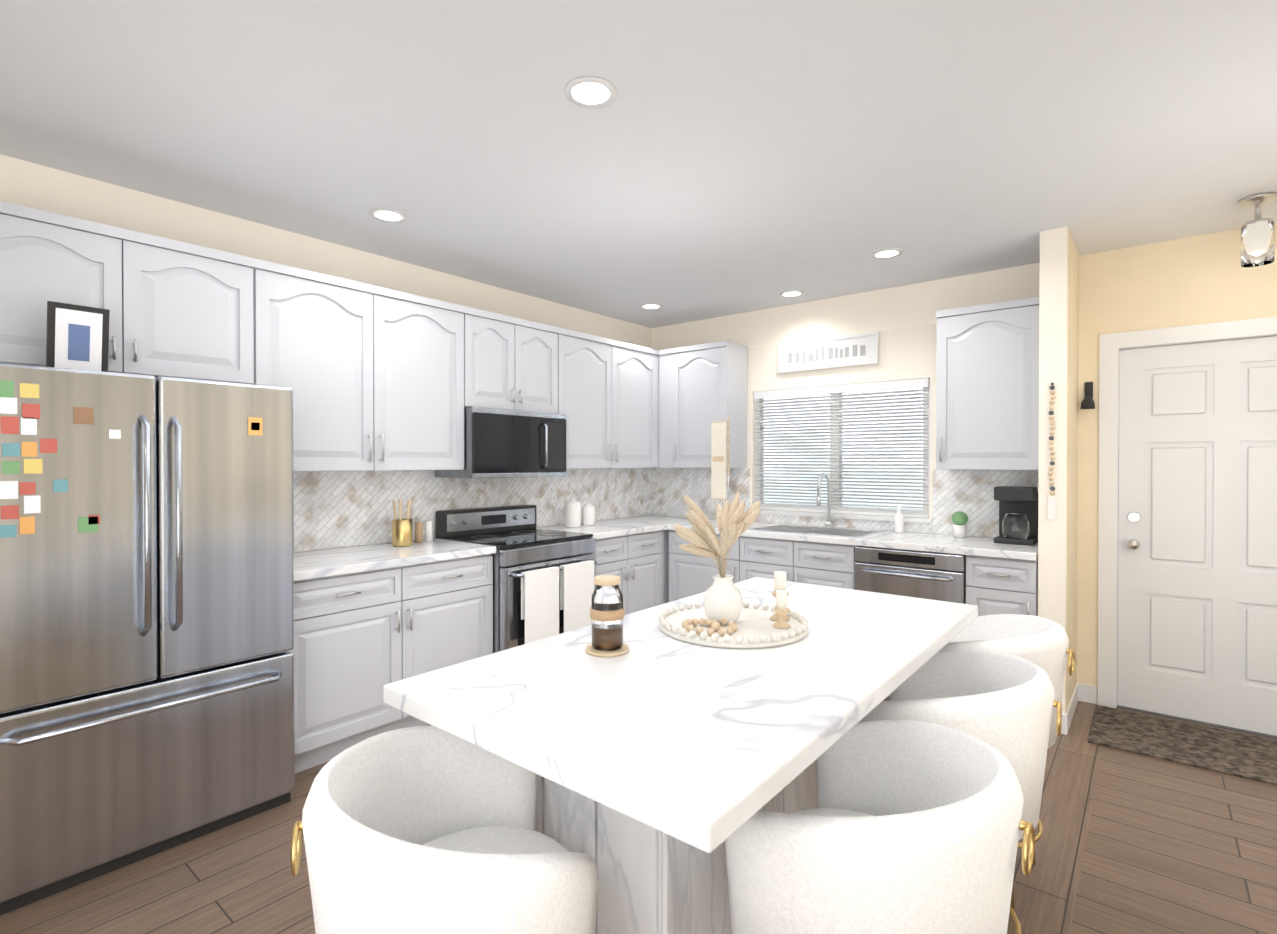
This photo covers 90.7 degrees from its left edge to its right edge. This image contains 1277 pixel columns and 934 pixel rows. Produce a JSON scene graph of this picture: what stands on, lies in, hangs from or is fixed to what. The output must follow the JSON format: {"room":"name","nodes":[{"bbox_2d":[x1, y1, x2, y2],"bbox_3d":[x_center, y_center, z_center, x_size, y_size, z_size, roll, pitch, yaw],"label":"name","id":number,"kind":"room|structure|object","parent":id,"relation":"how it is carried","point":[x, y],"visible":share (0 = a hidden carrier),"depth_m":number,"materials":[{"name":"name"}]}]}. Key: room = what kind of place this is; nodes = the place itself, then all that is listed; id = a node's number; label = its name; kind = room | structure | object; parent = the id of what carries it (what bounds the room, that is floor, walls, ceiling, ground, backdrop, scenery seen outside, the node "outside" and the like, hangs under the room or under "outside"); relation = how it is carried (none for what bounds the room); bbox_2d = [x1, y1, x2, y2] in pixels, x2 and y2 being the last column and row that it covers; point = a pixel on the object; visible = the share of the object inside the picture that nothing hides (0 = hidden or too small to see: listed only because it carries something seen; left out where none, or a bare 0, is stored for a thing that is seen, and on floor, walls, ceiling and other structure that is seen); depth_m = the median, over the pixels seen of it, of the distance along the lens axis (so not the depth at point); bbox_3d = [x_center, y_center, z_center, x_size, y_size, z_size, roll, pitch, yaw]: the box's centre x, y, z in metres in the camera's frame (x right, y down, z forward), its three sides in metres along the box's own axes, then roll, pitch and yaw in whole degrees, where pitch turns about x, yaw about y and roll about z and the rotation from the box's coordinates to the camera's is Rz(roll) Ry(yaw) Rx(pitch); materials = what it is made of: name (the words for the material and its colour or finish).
{"room":"kitchen","nodes":[
{"label":"kitchen","id":0,"kind":"room"},
{"bbox_2d":[0,154,651,552],"bbox_3d":[-2.204,0.073,2.958,0.153,2.600,7.480,0,1,39],"label":"wall","id":1,"kind":"structure","parent":0,"point":[32,185],"depth_m":3.21,"materials":[{"name":"beige paint"}]},
{"bbox_2d":[0,201,259,384],"bbox_3d":[-2.172,-0.660,2.607,0.320,0.570,0.945,0,1,39],"label":"upper cabinet","id":2,"kind":"object","parent":1,"relation":"attached to","point":[178,309],"depth_m":2.54,"materials":[{"name":"grey paint"}]},
{"bbox_2d":[260,260,467,471],"bbox_3d":[-1.514,-0.466,3.415,0.320,0.970,1.127,0,1,39],"label":"upper cabinet","id":3,"kind":"object","parent":1,"relation":"attached to","point":[374,377],"depth_m":3.27,"materials":[{"name":"grey paint"}]},
{"bbox_2d":[293,468,652,551],"bbox_3d":[-0.939,0.226,4.392,0.006,0.428,3.360,0,1,39],"label":"backsplash","id":4,"kind":"structure","parent":1,"relation":"attached to","point":[334,509],"depth_m":3.91,"materials":[{"name":"tile"}]},
{"bbox_2d":[468,307,559,413],"bbox_3d":[-0.917,-0.660,4.148,0.320,0.593,0.760,0,1,39],"label":"upper cabinet","id":5,"kind":"object","parent":1,"relation":"attached to","point":[514,363],"depth_m":4.03,"materials":[{"name":"grey paint"}]},
{"bbox_2d":[435,407,565,477],"bbox_3d":[-0.866,-0.146,4.110,0.447,0.420,0.754,0,1,39],"label":"microwave","id":6,"kind":"object","parent":5,"relation":"attached to","point":[501,443],"visible":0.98,"depth_m":3.92,"materials":[{"name":"silver metal"}]},
{"bbox_2d":[560,328,659,468],"bbox_3d":[-0.325,-0.477,4.875,0.320,0.970,1.107,0,1,39],"label":"upper cabinet","id":7,"kind":"object","parent":1,"relation":"attached to","point":[610,389],"depth_m":4.74,"materials":[{"name":"grey paint"}]},
{"bbox_2d":[0,696,1276,933],"bbox_3d":[-0.170,1.415,1.311,5.400,0.060,7.480,0,1,39],"label":"floor","id":8,"kind":"structure","parent":0,"point":[1128,842],"depth_m":2.16,"materials":[{"name":"brown wood"}]},
{"bbox_2d":[0,362,294,914],"bbox_3d":[-1.967,0.527,2.453,0.839,1.700,0.910,0,1,39],"label":"refrigerator","id":9,"kind":"object","parent":8,"relation":"on","point":[146,614],"visible":1,"depth_m":2.17,"materials":[{"name":"grey metal"}]},
{"bbox_2d":[46,301,109,371],"bbox_3d":[-2.060,-0.457,2.320,0.057,0.270,0.170,0,1,39],"label":"picture frame","id":10,"kind":"object","parent":9,"relation":"on","point":[77,336],"visible":0.76,"depth_m":2.31,"materials":[{"name":"grey plastic"}]},
{"bbox_2d":[289,555,492,772],"bbox_3d":[-1.410,0.930,3.340,0.590,0.880,1.126,0,1,39],"label":"base cabinet","id":11,"kind":"object","parent":8,"relation":"on","point":[370,621],"depth_m":3.04,"materials":[{"name":"grey paint"}]},
{"bbox_2d":[294,539,495,582],"bbox_3d":[-1.398,0.470,3.327,0.620,0.040,1.126,0,1,39],"label":"countertop","id":12,"kind":"structure","parent":11,"relation":"on","point":[325,564],"depth_m":3.21,"materials":[{"name":"white stone"}]},
{"bbox_2d":[291,725,597,933],"bbox_3d":[-0.306,0.952,1.131,0.558,0.871,0.518,0,1,39],"label":"chair","id":13,"kind":"object","parent":8,"relation":"on","point":[428,829],"visible":0.94,"depth_m":0.96,"materials":[{"name":"fabric"}]},
{"bbox_2d":[436,505,596,652],"bbox_3d":[-0.745,0.820,4.019,0.744,1.090,0.760,0,1,39],"label":"range","id":14,"kind":"object","parent":8,"relation":"on","point":[543,584],"visible":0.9,"depth_m":3.81,"materials":[{"name":"silver metal"}]},
{"bbox_2d":[595,531,664,614],"bbox_3d":[-0.305,0.920,4.696,0.590,0.880,0.836,0,1,39],"label":"base cabinet","id":15,"kind":"object","parent":8,"relation":"on","point":[638,560],"depth_m":4.59,"materials":[{"name":"grey paint"}]},
{"bbox_2d":[536,515,688,538],"bbox_3d":[-0.099,0.458,4.923,0.620,0.040,1.454,0,1,39],"label":"countertop","id":16,"kind":"structure","parent":15,"relation":"on","point":[602,529],"depth_m":4.66,"materials":[{"name":"white stone"}]},
{"bbox_2d":[392,498,594,546],"bbox_3d":[-0.877,0.312,4.191,0.164,0.261,1.635,0,1,39],"label":"canisters","id":17,"kind":"object","parent":16,"relation":"on","point":[402,532],"depth_m":3.72,"materials":[{"name":"white ceramic"}]},
{"bbox_2d":[535,765,817,933],"bbox_3d":[0.254,0.942,1.884,0.514,0.879,1.292,0,1,39],"label":"kitchen island","id":18,"kind":"object","parent":8,"relation":"on","point":[648,883],"depth_m":1.31,"materials":[{"name":"stone"}]},
{"bbox_2d":[383,577,977,856],"bbox_3d":[0.290,0.482,1.722,0.826,0.040,1.636,0,1,39],"label":"island countertop","id":19,"kind":"structure","parent":18,"relation":"on","point":[681,741],"depth_m":1.27,"materials":[{"name":"white stone"}]},
{"bbox_2d":[586,575,628,656],"bbox_3d":[-0.079,0.370,1.590,0.110,0.184,0.110,0,1,39],"label":"jar","id":20,"kind":"object","parent":19,"relation":"on","point":[607,612],"visible":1,"depth_m":1.56,"materials":[{"name":"clear glass"}]},
{"bbox_2d":[658,492,807,648],"bbox_3d":[0.269,0.268,1.810,0.425,0.386,0.425,0,1,39],"label":"tray","id":21,"kind":"object","parent":19,"relation":"on","point":[723,617],"visible":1,"depth_m":1.79,"materials":[{"name":"white wood"}]},
{"bbox_2d":[665,531,740,602],"bbox_3d":[0.656,0.918,4.872,0.620,0.880,0.590,0,1,39],"label":"base cabinet","id":22,"kind":"object","parent":8,"relation":"on","point":[687,574],"depth_m":4.72,"materials":[{"name":"grey paint"}]},
{"bbox_2d":[741,535,888,589],"bbox_3d":[1.213,0.922,4.418,0.816,0.880,0.590,0,1,39],"label":"base cabinet","id":23,"kind":"object","parent":8,"relation":"on","point":[824,564],"depth_m":4.16,"materials":[{"name":"grey paint"}]},
{"bbox_2d":[665,519,1037,562],"bbox_3d":[1.338,0.463,4.293,2.404,0.040,0.620,0,1,39],"label":"countertop","id":24,"kind":"structure","parent":23,"relation":"on","point":[985,547],"depth_m":3.85,"materials":[{"name":"white stone"}]},
{"bbox_2d":[753,524,879,536],"bbox_3d":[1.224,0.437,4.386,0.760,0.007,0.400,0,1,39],"label":"sink basin","id":25,"kind":"object","parent":24,"relation":"in","point":[823,531],"visible":0.98,"depth_m":4.34,"materials":[{"name":"silver metal"}]},
{"bbox_2d":[816,473,842,527],"bbox_3d":[1.356,0.240,4.484,0.131,0.400,0.221,0,1,39],"label":"faucet","id":26,"kind":"object","parent":24,"relation":"on","point":[828,523],"visible":0.98,"depth_m":4.55,"materials":[{"name":"silver metal"}]},
{"bbox_2d":[894,486,1037,545],"bbox_3d":[1.997,0.279,3.936,0.825,0.330,0.240,0,1,39],"label":"countertop items","id":27,"kind":"object","parent":24,"relation":"on","point":[1018,515],"depth_m":3.72,"materials":[{"name":"plastic"}]},
{"bbox_2d":[725,720,1034,933],"bbox_3d":[0.443,0.952,1.189,0.506,0.871,0.559,0,1,39],"label":"chair","id":28,"kind":"object","parent":8,"relation":"on","point":[910,827],"visible":1,"depth_m":1.00,"materials":[{"name":"fabric"}]},
{"bbox_2d":[854,546,965,603],"bbox_3d":[1.746,0.928,3.929,0.620,0.875,0.655,0,1,39],"label":"dishwasher","id":29,"kind":"object","parent":8,"relation":"on","point":[927,575],"visible":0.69,"depth_m":3.69,"materials":[{"name":"grey metal"}]},
{"bbox_2d":[858,650,1061,933],"bbox_3d":[0.830,0.948,1.693,0.507,0.871,0.560,0,1,39],"label":"chair","id":30,"kind":"object","parent":8,"relation":"on","point":[1003,704],"visible":0.33,"depth_m":1.50,"materials":[{"name":"fabric"}]},
{"bbox_2d":[966,555,1037,615],"bbox_3d":[2.148,0.927,3.657,0.340,0.880,0.590,0,1,39],"label":"base cabinet","id":31,"kind":"object","parent":8,"relation":"on","point":[996,586],"depth_m":3.42,"materials":[{"name":"grey paint"}]},
{"bbox_2d":[940,614,1074,910],"bbox_3d":[1.180,0.944,2.156,0.507,0.871,0.560,0,1,39],"label":"chair","id":32,"kind":"object","parent":8,"relation":"on","point":[1041,642],"visible":0.33,"depth_m":1.98,"materials":[{"name":"fabric"}]},
{"bbox_2d":[1088,705,1276,784],"bbox_3d":[2.885,1.367,2.995,1.190,0.012,0.590,0,1,39],"label":"doormat","id":33,"kind":"object","parent":8,"relation":"on","point":[1233,753],"visible":0.98,"depth_m":3.10,"materials":[{"name":"brown fabric"}]},
{"bbox_2d":[0,0,1276,327],"bbox_3d":[-0.170,-1.254,1.291,5.400,0.080,7.480,0,1,39],"label":"ceiling","id":34,"kind":"structure","parent":0,"point":[718,158],"depth_m":2.28,"materials":[{"name":"white paint"}]},
{"bbox_2d":[369,208,406,222],"bbox_3d":[-1.219,-1.225,3.075,0.168,0.006,0.168,0,1,30],"label":"recessed light","id":35,"kind":"object","parent":34,"relation":"in","point":[381,214],"depth_m":3.07,"materials":[{"name":"white"}]},
{"bbox_2d":[565,76,616,108],"bbox_3d":[-0.155,-1.217,2.053,0.168,0.006,0.168,0,1,30],"label":"recessed light","id":36,"kind":"object","parent":34,"relation":"in","point":[590,92],"depth_m":2.05,"materials":[{"name":"white plastic"}]},
{"bbox_2d":[640,303,661,308],"bbox_3d":[0.097,-1.238,4.865,0.168,0.006,0.168,0,1,30],"label":"recessed light","id":37,"kind":"object","parent":34,"relation":"in","point":[649,305],"depth_m":4.86,"materials":[{"name":"white plastic"}]},
{"bbox_2d":[780,290,803,296],"bbox_3d":[1.094,-1.236,4.505,0.168,0.006,0.168,0,1,30],"label":"recessed light","id":38,"kind":"object","parent":34,"relation":"in","point":[792,293],"depth_m":4.49,"materials":[{"name":"white"}]},
{"bbox_2d":[871,248,902,258],"bbox_3d":[1.431,-1.229,3.637,0.168,0.006,0.168,0,1,30],"label":"recessed light","id":39,"kind":"object","parent":34,"relation":"in","point":[890,252],"depth_m":3.63,"materials":[{"name":"white"}]},
{"bbox_2d":[1238,192,1276,267],"bbox_3d":[2.824,-1.076,2.878,0.130,0.300,0.130,0,1,39],"label":"ceiling fixture","id":40,"kind":"object","parent":34,"relation":"hanging from","point":[1257,241],"visible":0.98,"depth_m":2.85,"materials":[{"name":"glass"}]},
{"bbox_2d":[652,222,1276,703],"bbox_3d":[2.143,0.064,4.141,5.100,2.600,0.154,0,1,39],"label":"wall","id":41,"kind":"structure","parent":0,"point":[1201,279],"depth_m":3.69,"materials":[{"name":"beige paint"}]},
{"bbox_2d":[660,349,667,467],"bbox_3d":[0.132,-0.481,5.441,0.315,0.970,0.348,0,1,39],"label":"upper cabinet","id":42,"kind":"object","parent":41,"relation":"attached to","point":[663,353],"depth_m":5.20,"materials":[{"name":"grey paint"}]},
{"bbox_2d":[668,341,746,467],"bbox_3d":[0.575,-0.479,5.101,0.510,0.970,0.320,0,1,39],"label":"upper cabinet","id":43,"kind":"object","parent":41,"relation":"attached to","point":[707,383],"depth_m":4.98,"materials":[{"name":"grey paint"}]},
{"bbox_2d":[711,417,729,508],"bbox_3d":[0.624,-0.007,4.800,0.162,0.732,0.024,0,1,39],"label":"wall sign","id":44,"kind":"object","parent":43,"relation":"hanging from","point":[718,459],"visible":1,"depth_m":4.80,"materials":[{"name":"beige wood"}]},
{"bbox_2d":[778,332,877,372],"bbox_3d":[1.379,-0.835,4.644,0.760,0.220,0.027,0,1,39],"label":"sign","id":45,"kind":"object","parent":41,"relation":"attached to","point":[848,350],"visible":1,"depth_m":4.62,"materials":[{"name":"white"}]},
{"bbox_2d":[754,378,931,522],"bbox_3d":[1.448,-0.115,4.657,1.370,0.970,0.130,0,1,39],"label":"window","id":46,"kind":"structure","parent":41,"relation":"in","point":[862,516],"depth_m":4.62,"materials":[{"name":"white"}]},
{"bbox_2d":[754,378,928,517],"bbox_3d":[1.436,-0.131,4.641,1.310,0.934,0.026,0,1,39],"label":"window blinds","id":47,"kind":"object","parent":46,"relation":"attached to","point":[883,385],"visible":0.88,"depth_m":4.58,"materials":[{"name":"white plastic"}]},
{"bbox_2d":[653,468,1038,537],"bbox_3d":[1.308,0.223,4.725,3.010,0.428,0.006,0,1,39],"label":"backsplash","id":48,"kind":"structure","parent":41,"relation":"attached to","point":[970,492],"depth_m":4.25,"materials":[{"name":"tile"}]},
{"bbox_2d":[936,297,1038,469],"bbox_3d":[2.146,-0.469,3.821,0.564,0.970,0.320,0,1,39],"label":"upper cabinet","id":49,"kind":"object","parent":41,"relation":"attached to","point":[987,388],"depth_m":3.69,"materials":[{"name":"grey paint"}]},
{"bbox_2d":[1080,393,1094,408],"bbox_3d":[2.569,-0.370,3.607,0.068,0.075,0.068,0,0,24],"label":"wall sconce","id":50,"kind":"object","parent":41,"relation":"attached to","point":[1087,402],"depth_m":3.59,"materials":[{"name":"grey plastic"}]},
{"bbox_2d":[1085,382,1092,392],"bbox_3d":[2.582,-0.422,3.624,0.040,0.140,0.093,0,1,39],"label":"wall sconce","id":51,"kind":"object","parent":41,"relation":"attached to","point":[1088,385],"depth_m":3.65,"materials":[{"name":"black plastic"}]},
{"bbox_2d":[1098,316,1276,738],"bbox_3d":[3.112,0.308,3.345,1.080,2.126,0.168,0,1,39],"label":"door frame","id":52,"kind":"structure","parent":41,"relation":"attached to","point":[1112,345],"depth_m":3.58,"materials":[{"name":"white wood"}]},
{"bbox_2d":[1117,336,1276,735],"bbox_3d":[3.078,0.350,3.304,0.902,2.028,0.125,0,1,39],"label":"front door","id":53,"kind":"structure","parent":41,"relation":"in","point":[1197,574],"depth_m":3.38,"materials":[{"name":"white wood"}]},
{"bbox_2d":[1038,227,1078,713],"bbox_3d":[2.336,0.069,3.503,0.124,2.600,0.600,0,1,39],"label":"wall","id":54,"kind":"structure","parent":0,"point":[1058,368],"depth_m":3.28,"materials":[{"name":"beige paint"}]},
{"bbox_2d":[1048,383,1055,519],"bbox_3d":[2.135,-0.083,3.260,0.032,0.706,0.027,0,1,39],"label":"bead garland","id":55,"kind":"object","parent":54,"relation":"hanging from","point":[1051,508],"visible":0.98,"depth_m":3.25,"materials":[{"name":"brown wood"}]},
{"bbox_2d":[1061,683,1081,734],"bbox_3d":[2.333,1.319,3.507,0.152,0.100,0.612,0,1,39],"label":"baseboard","id":56,"kind":"structure","parent":54,"relation":"attached to","point":[1077,694],"depth_m":3.39,"materials":[{"name":"white wood"}]}
]}

